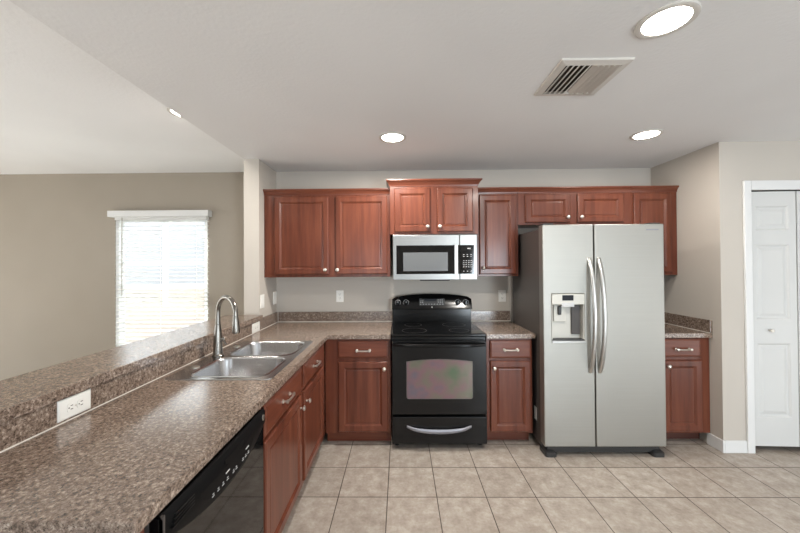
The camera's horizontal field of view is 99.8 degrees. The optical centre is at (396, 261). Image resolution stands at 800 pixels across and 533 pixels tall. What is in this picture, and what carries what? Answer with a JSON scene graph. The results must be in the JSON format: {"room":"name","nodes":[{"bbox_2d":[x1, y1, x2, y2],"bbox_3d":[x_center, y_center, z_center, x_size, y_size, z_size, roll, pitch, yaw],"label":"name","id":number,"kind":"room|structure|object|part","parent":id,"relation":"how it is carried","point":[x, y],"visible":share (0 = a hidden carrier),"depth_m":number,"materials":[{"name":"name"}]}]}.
{"room":"kitchen","nodes":[
{"label":"kitchen","id":0,"kind":"room"},
{"bbox_2d":[0,172,243,380],"bbox_3d":[-3.848,0.276,3.852,5.015,2.532,0.120,0,-1,1],"label":"wall","id":1,"kind":"structure","parent":0,"point":[58,237],"depth_m":3.79,"materials":[{"name":"paint"}]},
{"bbox_2d":[116,220,207,346],"bbox_3d":[-2.638,0.299,3.803,1.045,1.590,0.140,0,-1,1],"label":"window","id":2,"kind":"structure","parent":1,"relation":"in","point":[165,222],"depth_m":3.82,"materials":[{"name":"white plastic"}]},
{"bbox_2d":[107,210,211,343],"bbox_3d":[-2.624,0.246,3.729,1.121,1.623,0.094,0,-1,1],"label":"window blind","id":3,"kind":"object","parent":2,"relation":"attached to","point":[136,215],"visible":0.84,"depth_m":3.72,"materials":[{"name":"white paint"}]},
{"bbox_3d":[-2.601,0.289,3.715,0.003,1.513,0.002,0,-1,1],"label":"ladder cord","id":4,"kind":"part","parent":3,"relation":"part of","materials":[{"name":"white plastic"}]},
{"bbox_3d":[-2.606,-0.480,3.747,1.020,0.035,0.055,0,-1,1],"label":"head rail","id":5,"kind":"part","parent":3,"relation":"part of","materials":[{"name":"white"}]},
{"bbox_3d":[-2.201,0.286,3.711,0.003,1.513,0.002,0,-1,1],"label":"ladder cord","id":6,"kind":"part","parent":3,"relation":"part of","materials":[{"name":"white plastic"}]},
{"bbox_2d":[0,0,243,173],"bbox_3d":[-3.898,-1.122,0.179,5.015,0.200,7.250,0,-1,1],"label":"ceiling","id":7,"kind":"structure","parent":0,"point":[63,110],"depth_m":2.42,"materials":[{"name":"paint"}]},
{"bbox_2d":[167,107,181,117],"bbox_3d":[-1.443,-1.015,2.296,0.206,0.009,0.206,0,-1,1],"label":"recessed light","id":8,"kind":"object","parent":7,"relation":"in","point":[170,111],"visible":0.16,"depth_m":2.30,"materials":[{"name":"white glass"}]},
{"bbox_2d":[244,159,276,316],"bbox_3d":[-1.278,0.305,3.372,0.135,2.432,0.780,0,-1,1],"label":"wall","id":9,"kind":"structure","parent":0,"point":[258,176],"depth_m":2.99,"materials":[{"name":"beige paint"}]},
{"bbox_2d":[0,312,277,450],"bbox_3d":[-1.213,0.545,2.077,0.020,0.100,2.644,0,-1,1],"label":"backsplash","id":10,"kind":"structure","parent":9,"relation":"attached to","point":[16,430],"depth_m":1.46,"materials":[{"name":"brown stone"}]},
{"bbox_2d":[260,294,263,308],"bbox_3d":[-1.209,0.359,3.043,0.008,0.122,0.082,0,-1,1],"label":"light switch","id":11,"kind":"object","parent":9,"relation":"attached to","point":[262,295],"visible":1,"depth_m":3.03,"materials":[{"name":"white plastic"}]},
{"bbox_2d":[273,292,276,304],"bbox_3d":[-1.206,0.361,3.347,0.008,0.122,0.080,0,-1,1],"label":"light switch","id":12,"kind":"object","parent":9,"relation":"attached to","point":[274,293],"visible":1,"depth_m":3.33,"materials":[{"name":"white plastic"}]},
{"bbox_2d":[9,0,799,171],"bbox_3d":[1.502,-1.108,0.118,5.785,0.300,7.250,0,-1,1],"label":"ceiling","id":13,"kind":"structure","parent":0,"point":[287,85],"depth_m":1.68,"materials":[{"name":"paint"}]},
{"bbox_2d":[379,132,405,142],"bbox_3d":[-0.028,-0.922,2.509,0.206,0.009,0.206,0,-1,1],"label":"recessed light","id":14,"kind":"object","parent":13,"relation":"in","point":[389,137],"visible":1,"depth_m":2.50,"materials":[{"name":"white glass"}]},
{"bbox_2d":[534,57,634,95],"bbox_3d":[0.937,-0.930,1.723,0.336,0.019,0.336,0,-1,1],"label":"ceiling vent","id":15,"kind":"object","parent":13,"relation":"in","point":[571,76],"visible":1,"depth_m":1.69,"materials":[{"name":"white metal"}]},
{"bbox_2d":[629,129,663,139],"bbox_3d":[1.847,-0.935,2.487,0.206,0.009,0.206,0,-1,1],"label":"recessed light","id":16,"kind":"object","parent":13,"relation":"in","point":[646,134],"visible":1,"depth_m":2.47,"materials":[{"name":"white glass"}]},
{"bbox_2d":[634,0,701,38],"bbox_3d":[1.057,-0.940,1.318,0.206,0.009,0.206,0,-1,1],"label":"recessed light","id":17,"kind":"object","parent":13,"relation":"in","point":[668,19],"visible":1,"depth_m":1.30,"materials":[{"name":"white painted metal"},{"name":"glowing white glass"}]},
{"bbox_2d":[276,168,650,411],"bbox_3d":[0.675,0.294,3.560,3.765,2.432,0.360,0,-1,1],"label":"wall","id":18,"kind":"structure","parent":0,"point":[294,294],"depth_m":3.39,"materials":[{"name":"beige paint"}]},
{"bbox_2d":[263,188,390,277],"bbox_3d":[-0.634,-0.260,3.218,1.157,0.806,0.359,0,-1,1],"label":"upper cabinet","id":19,"kind":"object","parent":18,"relation":"attached to","point":[344,232],"visible":0.99,"depth_m":3.08,"materials":[{"name":"brown wood"}]},
{"bbox_3d":[-0.867,-0.237,3.082,0.497,0.710,0.020,0,-1,1],"label":"door","id":20,"kind":"part","parent":19,"relation":"part of","materials":[{"name":"brown wood"}]},
{"bbox_3d":[-0.638,-0.638,3.084,1.157,0.052,0.042,0,-1,1],"label":"crown molding","id":21,"kind":"part","parent":19,"relation":"part of","materials":[{"name":"brown wood"}]},
{"bbox_3d":[-0.319,-0.241,3.076,0.473,0.710,0.020,0,-1,1],"label":"door","id":22,"kind":"part","parent":19,"relation":"part of","materials":[{"name":"brown wood"}]},
{"bbox_2d":[278,311,391,320],"bbox_3d":[-0.614,0.553,3.382,1.148,0.100,0.020,0,-1,1],"label":"backsplash","id":23,"kind":"structure","parent":18,"relation":"attached to","point":[341,315],"depth_m":3.37,"materials":[{"name":"brown stone"}]},
{"bbox_2d":[336,290,343,301],"bbox_3d":[-0.569,0.349,3.390,0.074,0.118,0.008,0,-1,1],"label":"wall outlet","id":24,"kind":"object","parent":18,"relation":"attached to","point":[339,293],"visible":1,"depth_m":3.39,"materials":[{"name":"white plastic"}]},
{"bbox_2d":[386,178,481,237],"bbox_3d":[0.337,-0.487,3.169,0.852,0.488,0.439,0,-1,1],"label":"upper cabinet","id":25,"kind":"object","parent":18,"relation":"attached to","point":[435,206],"visible":0.98,"depth_m":2.99,"materials":[{"name":"brown wood"}]},
{"bbox_3d":[0.142,-0.458,2.993,0.318,0.388,0.020,0,-1,1],"label":"door","id":26,"kind":"part","parent":25,"relation":"part of","materials":[{"name":"brown wood"}]},
{"bbox_3d":[0.335,-0.701,3.180,0.852,0.060,0.422,0,-1,1],"label":"crown molding","id":27,"kind":"part","parent":25,"relation":"part of","materials":[{"name":"brown wood"}]},
{"bbox_2d":[393,234,476,280],"bbox_3d":[0.343,-0.034,3.156,0.742,0.408,0.451,0,-1,1],"label":"microwave","id":28,"kind":"object","parent":25,"relation":"attached to","point":[415,257],"visible":1,"depth_m":2.96,"materials":[{"name":"grey metal"}]},
{"bbox_3d":[0.279,-0.017,2.964,0.555,0.253,0.004,0,-1,1],"label":"door glass","id":29,"kind":"part","parent":28,"relation":"part of","materials":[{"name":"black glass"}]},
{"bbox_3d":[0.523,-0.018,2.946,0.032,0.256,0.035,0,-1,1],"label":"door handle","id":30,"kind":"part","parent":28,"relation":"part of","materials":[{"name":"metal"}]},
{"bbox_3d":[0.520,-0.460,2.988,0.315,0.388,0.020,0,-1,1],"label":"door","id":31,"kind":"part","parent":25,"relation":"part of","materials":[{"name":"brown wood"}]},
{"bbox_2d":[471,311,509,320],"bbox_3d":[0.937,0.543,3.365,0.398,0.100,0.020,0,-1,1],"label":"backsplash","id":32,"kind":"structure","parent":18,"relation":"attached to","point":[475,315],"depth_m":3.35,"materials":[{"name":"brown stone"}]},
{"bbox_2d":[477,187,518,275],"bbox_3d":[0.923,-0.270,3.201,0.374,0.806,0.359,0,-1,1],"label":"upper cabinet","id":33,"kind":"object","parent":18,"relation":"attached to","point":[497,236],"visible":0.93,"depth_m":3.06,"materials":[{"name":"brown wood"}]},
{"bbox_3d":[0.919,-0.648,3.067,0.374,0.052,0.042,0,-1,1],"label":"crown molding","id":34,"kind":"part","parent":33,"relation":"part of","materials":[{"name":"brown wood"}]},
{"bbox_2d":[498,290,505,301],"bbox_3d":[1.060,0.344,3.371,0.074,0.118,0.008,0,-1,1],"label":"wall outlet","id":35,"kind":"object","parent":18,"relation":"attached to","point":[501,293],"visible":1,"depth_m":3.37,"materials":[{"name":"white plastic"}]},
{"bbox_2d":[518,186,632,227],"bbox_3d":[1.622,-0.507,3.195,1.022,0.340,0.359,0,-1,1],"label":"upper cabinet","id":36,"kind":"object","parent":18,"relation":"attached to","point":[565,205],"visible":0.97,"depth_m":3.05,"materials":[{"name":"brown wood"}]},
{"bbox_3d":[1.375,-0.483,3.059,0.408,0.256,0.020,0,-1,1],"label":"door","id":37,"kind":"part","parent":36,"relation":"part of","materials":[{"name":"brown wood"}]},
{"bbox_3d":[1.619,-0.653,3.059,1.022,0.052,0.042,0,-1,1],"label":"crown molding","id":38,"kind":"part","parent":36,"relation":"part of","materials":[{"name":"brown wood"}]},
{"bbox_3d":[1.851,-0.486,3.054,0.413,0.256,0.020,0,-1,1],"label":"door","id":39,"kind":"part","parent":36,"relation":"part of","materials":[{"name":"brown wood"}]},
{"bbox_2d":[631,185,678,274],"bbox_3d":[2.342,-0.279,3.185,0.412,0.806,0.359,0,-1,1],"label":"upper cabinet","id":40,"kind":"object","parent":18,"relation":"attached to","point":[649,204],"visible":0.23,"depth_m":3.04,"materials":[{"name":"brown wood"}]},
{"bbox_3d":[2.338,-0.657,3.050,0.412,0.052,0.042,0,-1,1],"label":"crown molding","id":41,"kind":"part","parent":40,"relation":"part of","materials":[{"name":"brown wood"}]},
{"bbox_2d":[282,412,799,532],"bbox_3d":[1.519,1.514,0.095,5.785,0.080,7.250,0,-1,1],"label":"floor","id":42,"kind":"structure","parent":0,"point":[496,486],"depth_m":2.19,"materials":[{"name":"beige tile"}]},
{"bbox_2d":[144,407,264,532],"bbox_3d":[-0.863,1.065,1.143,0.623,0.868,0.640,0,-1,1],"label":"dishwasher","id":43,"kind":"object","parent":42,"relation":"on","point":[226,495],"visible":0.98,"depth_m":1.13,"materials":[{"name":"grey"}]},
{"bbox_2d":[144,524,148,532],"bbox_3d":[-0.890,1.016,1.143,0.570,0.765,0.632,0,-1,1],"label":"tub","id":44,"kind":"object","parent":43,"relation":"in","point":[146,530],"depth_m":0.83,"materials":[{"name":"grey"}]},
{"bbox_3d":[-0.577,0.701,0.832,0.008,0.146,0.006,0,-1,1],"label":"edge trim","id":45,"kind":"part","parent":43,"relation":"part of","materials":[{"name":"grey metal"}]},
{"bbox_2d":[259,367,305,532],"bbox_3d":[-0.862,1.067,1.785,0.641,0.874,0.604,0,-1,1],"label":"base cabinet","id":46,"kind":"object","parent":42,"relation":"on","point":[282,427],"visible":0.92,"depth_m":1.72,"materials":[{"name":"brown wood"}]},
{"bbox_3d":[-0.608,1.016,1.782,0.020,0.774,0.604,0,-1,1],"label":"frame","id":47,"kind":"part","parent":46,"relation":"part of","materials":[{"name":"brown wood"}]},
{"bbox_3d":[-0.590,0.718,1.783,0.020,0.146,0.560,0,-1,1],"label":"false drawer","id":48,"kind":"part","parent":46,"relation":"part of","materials":[{"name":"brown wood"}]},
{"bbox_3d":[-0.588,1.093,1.781,0.020,0.560,0.560,0,-1,1],"label":"door","id":49,"kind":"part","parent":46,"relation":"part of","materials":[{"name":"brown wood"}]},
{"bbox_3d":[-0.562,0.716,1.772,0.036,0.022,0.126,0,-1,1],"label":"pull handle","id":50,"kind":"part","parent":46,"relation":"part of","materials":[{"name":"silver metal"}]},
{"bbox_2d":[300,344,324,483],"bbox_3d":[-0.855,1.073,2.420,0.641,0.874,0.662,0,-1,1],"label":"base cabinet","id":51,"kind":"object","parent":42,"relation":"on","point":[312,370],"visible":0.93,"depth_m":2.32,"materials":[{"name":"brown wood"}]},
{"bbox_2d":[0,311,391,532],"bbox_3d":[-0.639,0.560,2.071,1.168,0.138,2.644,0,-1,1],"label":"countertop","id":52,"kind":"structure","parent":51,"relation":"on","point":[112,466],"depth_m":1.11,"materials":[{"name":"brown stone"}]},
{"bbox_2d":[212,295,239,356],"bbox_3d":[-1.040,0.396,2.059,0.253,0.384,0.068,-1,-1,33],"label":"kitchen faucet","id":53,"kind":"object","parent":52,"relation":"on","point":[218,340],"visible":1,"depth_m":2.08,"materials":[{"name":"silver metal"}]},
{"bbox_2d":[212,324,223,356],"bbox_3d":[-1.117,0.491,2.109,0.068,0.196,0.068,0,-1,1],"label":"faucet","id":54,"kind":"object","parent":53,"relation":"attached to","point":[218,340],"depth_m":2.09,"materials":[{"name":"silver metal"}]},
{"bbox_3d":[-1.037,0.301,2.057,0.221,0.195,0.028,-1,-1,33],"label":"gooseneck spout","id":55,"kind":"part","parent":53,"relation":"part of","materials":[{"name":"silver metal"}]},
{"bbox_2d":[164,341,312,379],"bbox_3d":[-0.891,0.677,2.093,0.546,0.189,0.846,0,-1,1],"label":"sink","id":56,"kind":"object","parent":52,"relation":"in","point":[243,360],"visible":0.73,"depth_m":2.05,"materials":[{"name":"metal"}]},
{"bbox_3d":[-0.868,0.676,1.884,0.426,0.186,0.374,0,-1,1],"label":"bowl","id":57,"kind":"part","parent":56,"relation":"part of","materials":[{"name":"metal"}]},
{"bbox_3d":[-0.862,0.680,2.292,0.429,0.186,0.389,0,-1,1],"label":"bowl","id":58,"kind":"part","parent":56,"relation":"part of","materials":[{"name":"metal"}]},
{"bbox_3d":[-0.583,0.722,2.375,0.020,0.144,0.517,0,-1,1],"label":"drawer","id":59,"kind":"part","parent":51,"relation":"part of","materials":[{"name":"brown wood"}]},
{"bbox_3d":[-0.555,0.722,2.378,0.036,0.022,0.126,0,-1,1],"label":"pull handle","id":60,"kind":"part","parent":51,"relation":"part of","materials":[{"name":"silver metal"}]},
{"bbox_2d":[325,331,391,440],"bbox_3d":[-0.311,1.075,3.047,0.538,0.874,0.668,0,-1,1],"label":"base cabinet","id":61,"kind":"object","parent":42,"relation":"on","point":[358,372],"visible":0.98,"depth_m":2.76,"materials":[{"name":"brown wood"}]},
{"bbox_3d":[-0.275,0.720,2.762,0.413,0.138,0.020,0,-1,1],"label":"drawer","id":62,"kind":"part","parent":61,"relation":"part of","materials":[{"name":"brown wood"}]},
{"bbox_3d":[-0.272,1.106,2.759,0.405,0.569,0.020,0,-1,1],"label":"door","id":63,"kind":"part","parent":61,"relation":"part of","materials":[{"name":"brown wood"}]},
{"bbox_2d":[391,294,486,444],"bbox_3d":[0.347,0.910,3.003,0.776,1.194,0.740,0,-1,1],"label":"electric range","id":64,"kind":"object","parent":42,"relation":"on","point":[439,366],"visible":1,"depth_m":2.69,"materials":[{"name":"black metal"}]},
{"bbox_3d":[0.347,0.390,3.321,0.776,0.148,0.115,0,-1,1],"label":"control panel","id":65,"kind":"part","parent":64,"relation":"part of","materials":[{"name":"black plastic"}]},
{"bbox_3d":[0.348,0.393,3.286,0.247,0.067,0.024,0,-1,1],"label":"display panel","id":66,"kind":"part","parent":64,"relation":"part of","materials":[{"name":"grey plastic"}]},
{"bbox_2d":[391,322,485,336],"bbox_3d":[0.345,0.599,3.010,0.768,0.024,0.572,0,-1,1],"label":"cooktop","id":67,"kind":"object","parent":64,"relation":"in","point":[399,329],"depth_m":2.90,"materials":[{"name":"black glass"}]},
{"bbox_2d":[392,336,485,414],"bbox_3d":[0.348,1.038,3.045,0.762,0.850,0.625,0,-1,1],"label":"oven","id":68,"kind":"object","parent":64,"relation":"in","point":[394,338],"depth_m":2.73,"materials":[{"name":"black metal"}]},
{"bbox_3d":[0.346,1.349,2.707,0.756,0.216,0.041,0,-1,1],"label":"storage drawer","id":69,"kind":"part","parent":64,"relation":"part of","materials":[{"name":"black metal"}]},
{"bbox_3d":[0.342,1.336,2.680,0.516,0.059,0.048,0,-1,1],"label":"drawer handle","id":70,"kind":"part","parent":64,"relation":"part of","materials":[{"name":"silver metal"}]},
{"bbox_3d":[0.344,0.929,2.710,0.756,0.584,0.043,0,-1,1],"label":"oven door","id":71,"kind":"part","parent":64,"relation":"part of","materials":[{"name":"black ceramic"}]},
{"bbox_3d":[0.342,0.662,2.669,0.736,0.027,0.066,0,-1,1],"label":"oven handle","id":72,"kind":"part","parent":64,"relation":"part of","materials":[{"name":"black metal"}]},
{"bbox_2d":[485,338,532,439],"bbox_3d":[0.929,1.067,3.033,0.370,0.874,0.668,0,-1,1],"label":"base cabinet","id":73,"kind":"object","parent":42,"relation":"on","point":[508,361],"visible":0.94,"depth_m":2.74,"materials":[{"name":"brown wood"}]},
{"bbox_2d":[471,311,534,338],"bbox_3d":[0.933,0.559,3.053,0.398,0.138,0.644,0,-1,1],"label":"countertop","id":74,"kind":"structure","parent":73,"relation":"on","point":[495,324],"depth_m":3.06,"materials":[{"name":"brown stone"}]},
{"bbox_3d":[0.931,0.714,2.748,0.336,0.146,0.020,0,-1,1],"label":"drawer","id":75,"kind":"part","parent":73,"relation":"part of","materials":[{"name":"brown wood"}]},
{"bbox_3d":[0.931,1.096,2.745,0.328,0.573,0.020,0,-1,1],"label":"door","id":76,"kind":"part","parent":73,"relation":"part of","materials":[{"name":"brown wood"}]},
{"bbox_3d":[0.928,0.715,2.720,0.126,0.022,0.036,0,-1,1],"label":"pull handle","id":77,"kind":"part","parent":73,"relation":"part of","materials":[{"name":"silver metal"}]},
{"bbox_2d":[513,223,665,457],"bbox_3d":[1.597,0.601,2.896,0.926,1.795,0.802,0,-1,1],"label":"refrigerator","id":78,"kind":"object","parent":42,"relation":"on","point":[591,297],"visible":0.99,"depth_m":2.58,"materials":[{"name":"grey metal"}]},
{"bbox_3d":[1.324,0.567,2.619,0.388,1.702,0.078,0,-1,1],"label":"freezer door","id":79,"kind":"part","parent":78,"relation":"part of","materials":[{"name":"metal"}]},
{"bbox_3d":[1.319,0.289,2.606,0.248,0.080,0.054,0,-1,1],"label":"dispenser panel","id":80,"kind":"part","parent":78,"relation":"part of","materials":[{"name":"grey plastic"}]},
{"bbox_3d":[1.484,0.411,2.548,0.032,0.887,0.102,0,-1,1],"label":"handle","id":81,"kind":"part","parent":78,"relation":"part of","materials":[{"name":"metal"}]},
{"bbox_2d":[665,338,709,438],"bbox_3d":[2.342,1.057,3.017,0.418,0.874,0.668,0,-1,1],"label":"base cabinet","id":82,"kind":"object","parent":42,"relation":"on","point":[686,359],"visible":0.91,"depth_m":2.73,"materials":[{"name":"brown wood"}]},
{"bbox_3d":[2.312,0.699,2.733,0.308,0.146,0.020,0,-1,1],"label":"drawer","id":83,"kind":"part","parent":82,"relation":"part of","materials":[{"name":"brown wood"}]},
{"bbox_3d":[2.315,0.707,2.705,0.126,0.022,0.036,0,-1,1],"label":"pull handle","id":84,"kind":"part","parent":82,"relation":"part of","materials":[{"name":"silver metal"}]},
{"bbox_3d":[2.320,1.087,2.729,0.312,0.573,0.020,0,-1,1],"label":"door","id":85,"kind":"part","parent":82,"relation":"part of","materials":[{"name":"brown wood"}]},
{"bbox_2d":[665,312,712,337],"bbox_3d":[2.331,0.549,3.037,0.445,0.140,0.644,0,-1,1],"label":"countertop","id":86,"kind":"structure","parent":82,"relation":"on","point":[676,325],"depth_m":2.82,"materials":[{"name":"brown stone"}]},
{"bbox_2d":[651,142,735,442],"bbox_3d":[2.601,0.277,2.998,0.100,2.432,0.720,0,-1,1],"label":"wall","id":87,"kind":"structure","parent":0,"point":[702,287],"depth_m":2.73,"materials":[{"name":"beige paint"}]},
{"bbox_2d":[707,433,724,452],"bbox_3d":[2.548,1.442,2.687,0.014,0.096,0.144,0,-1,1],"label":"baseboard","id":88,"kind":"structure","parent":87,"relation":"attached to","point":[717,443],"depth_m":2.67,"materials":[{"name":"white paint"}]},
{"bbox_2d":[732,141,799,439],"bbox_3d":[3.540,0.268,2.678,1.785,2.432,0.100,0,-1,1],"label":"wall","id":89,"kind":"structure","parent":0,"point":[759,160],"depth_m":2.64,"materials":[{"name":"beige paint"}]},
{"bbox_2d":[724,440,746,452],"bbox_3d":[3.497,1.435,2.611,1.885,0.096,0.014,0,-1,1],"label":"baseboard","id":90,"kind":"structure","parent":89,"relation":"attached to","point":[731,446],"depth_m":2.61,"materials":[{"name":"white paint"}]},
{"bbox_2d":[742,180,799,452],"bbox_3d":[3.138,0.425,2.622,0.830,2.122,0.018,0,-1,1],"label":"trim","id":91,"kind":"structure","parent":89,"relation":"attached to","point":[747,186],"depth_m":2.62,"materials":[{"name":"white paint"}]},
{"bbox_2d":[751,191,799,446],"bbox_3d":[3.137,0.444,2.640,0.711,1.993,0.072,0,-1,1],"label":"door","id":92,"kind":"structure","parent":89,"relation":"in","point":[775,214],"depth_m":2.64,"materials":[{"name":"white paint"}]},
{"bbox_2d":[751,190,799,191],"bbox_3d":[3.132,-0.549,2.675,0.730,0.030,0.030,0,-1,1],"label":"trim","id":93,"kind":"structure","parent":89,"relation":"attached to","point":[761,190],"depth_m":2.66,"materials":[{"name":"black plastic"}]},
{"bbox_3d":[-1.290,1.005,1.861,0.135,1.006,2.230,0,-1,1],"label":"wall","id":94,"kind":"structure","parent":0,"visible":0},
{"bbox_2d":[57,389,90,422],"bbox_3d":[-1.208,0.540,1.267,0.008,0.076,0.128,0,-1,1],"label":"wall outlet","id":95,"kind":"object","parent":94,"relation":"attached to","point":[73,405],"visible":1,"depth_m":1.26,"materials":[{"name":"white plastic"}]},
{"bbox_2d":[67,402,74,411],"bbox_3d":[-1.206,0.540,1.248,0.002,0.033,0.029,0,-1,1],"label":"receptacle","id":96,"kind":"object","parent":95,"relation":"attached to","point":[70,405],"depth_m":1.25,"materials":[{"name":"grey plastic"}]},
{"bbox_2d":[77,398,84,407],"bbox_3d":[-1.205,0.540,1.287,0.002,0.033,0.029,0,-1,1],"label":"receptacle","id":97,"kind":"object","parent":95,"relation":"attached to","point":[80,401],"depth_m":1.29,"materials":[{"name":"grey plastic"}]},
{"bbox_2d":[0,315,262,423],"bbox_3d":[-1.354,0.481,1.852,0.327,0.040,2.248,0,-1,1],"label":"bar","id":98,"kind":"object","parent":94,"relation":"on","point":[25,393],"visible":1,"depth_m":1.46,"materials":[{"name":"brown stone"}]},
{"bbox_2d":[252,321,259,333],"bbox_3d":[-1.190,0.558,2.860,0.008,0.078,0.142,0,-1,1],"label":"wall outlet","id":99,"kind":"object","parent":94,"relation":"attached to","point":[256,326],"visible":1,"depth_m":2.84,"materials":[{"name":"white plastic"}]},
{"label":"outside","id":100,"kind":"structure","parent":0,"visible":0},
{"bbox_3d":[-2.898,1.723,8.019,22.000,0.200,28.000,0,-1,1],"label":"ground","id":101,"kind":"structure","parent":100,"visible":0},
{"bbox_2d":[125,222,204,283],"bbox_3d":[-4.887,-0.171,10.158,18.000,3.650,0.200,0,-1,1],"label":"window pane","id":102,"kind":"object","parent":101,"relation":"on","point":[173,227],"depth_m":10.08,"materials":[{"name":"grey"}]},
{"bbox_2d":[125,289,204,342],"bbox_3d":[-4.919,1.073,6.577,18.000,1.100,0.060,0,-1,1],"label":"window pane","id":103,"kind":"object","parent":101,"relation":"on","point":[151,290],"visible":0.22,"depth_m":6.54,"materials":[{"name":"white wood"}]}
]}

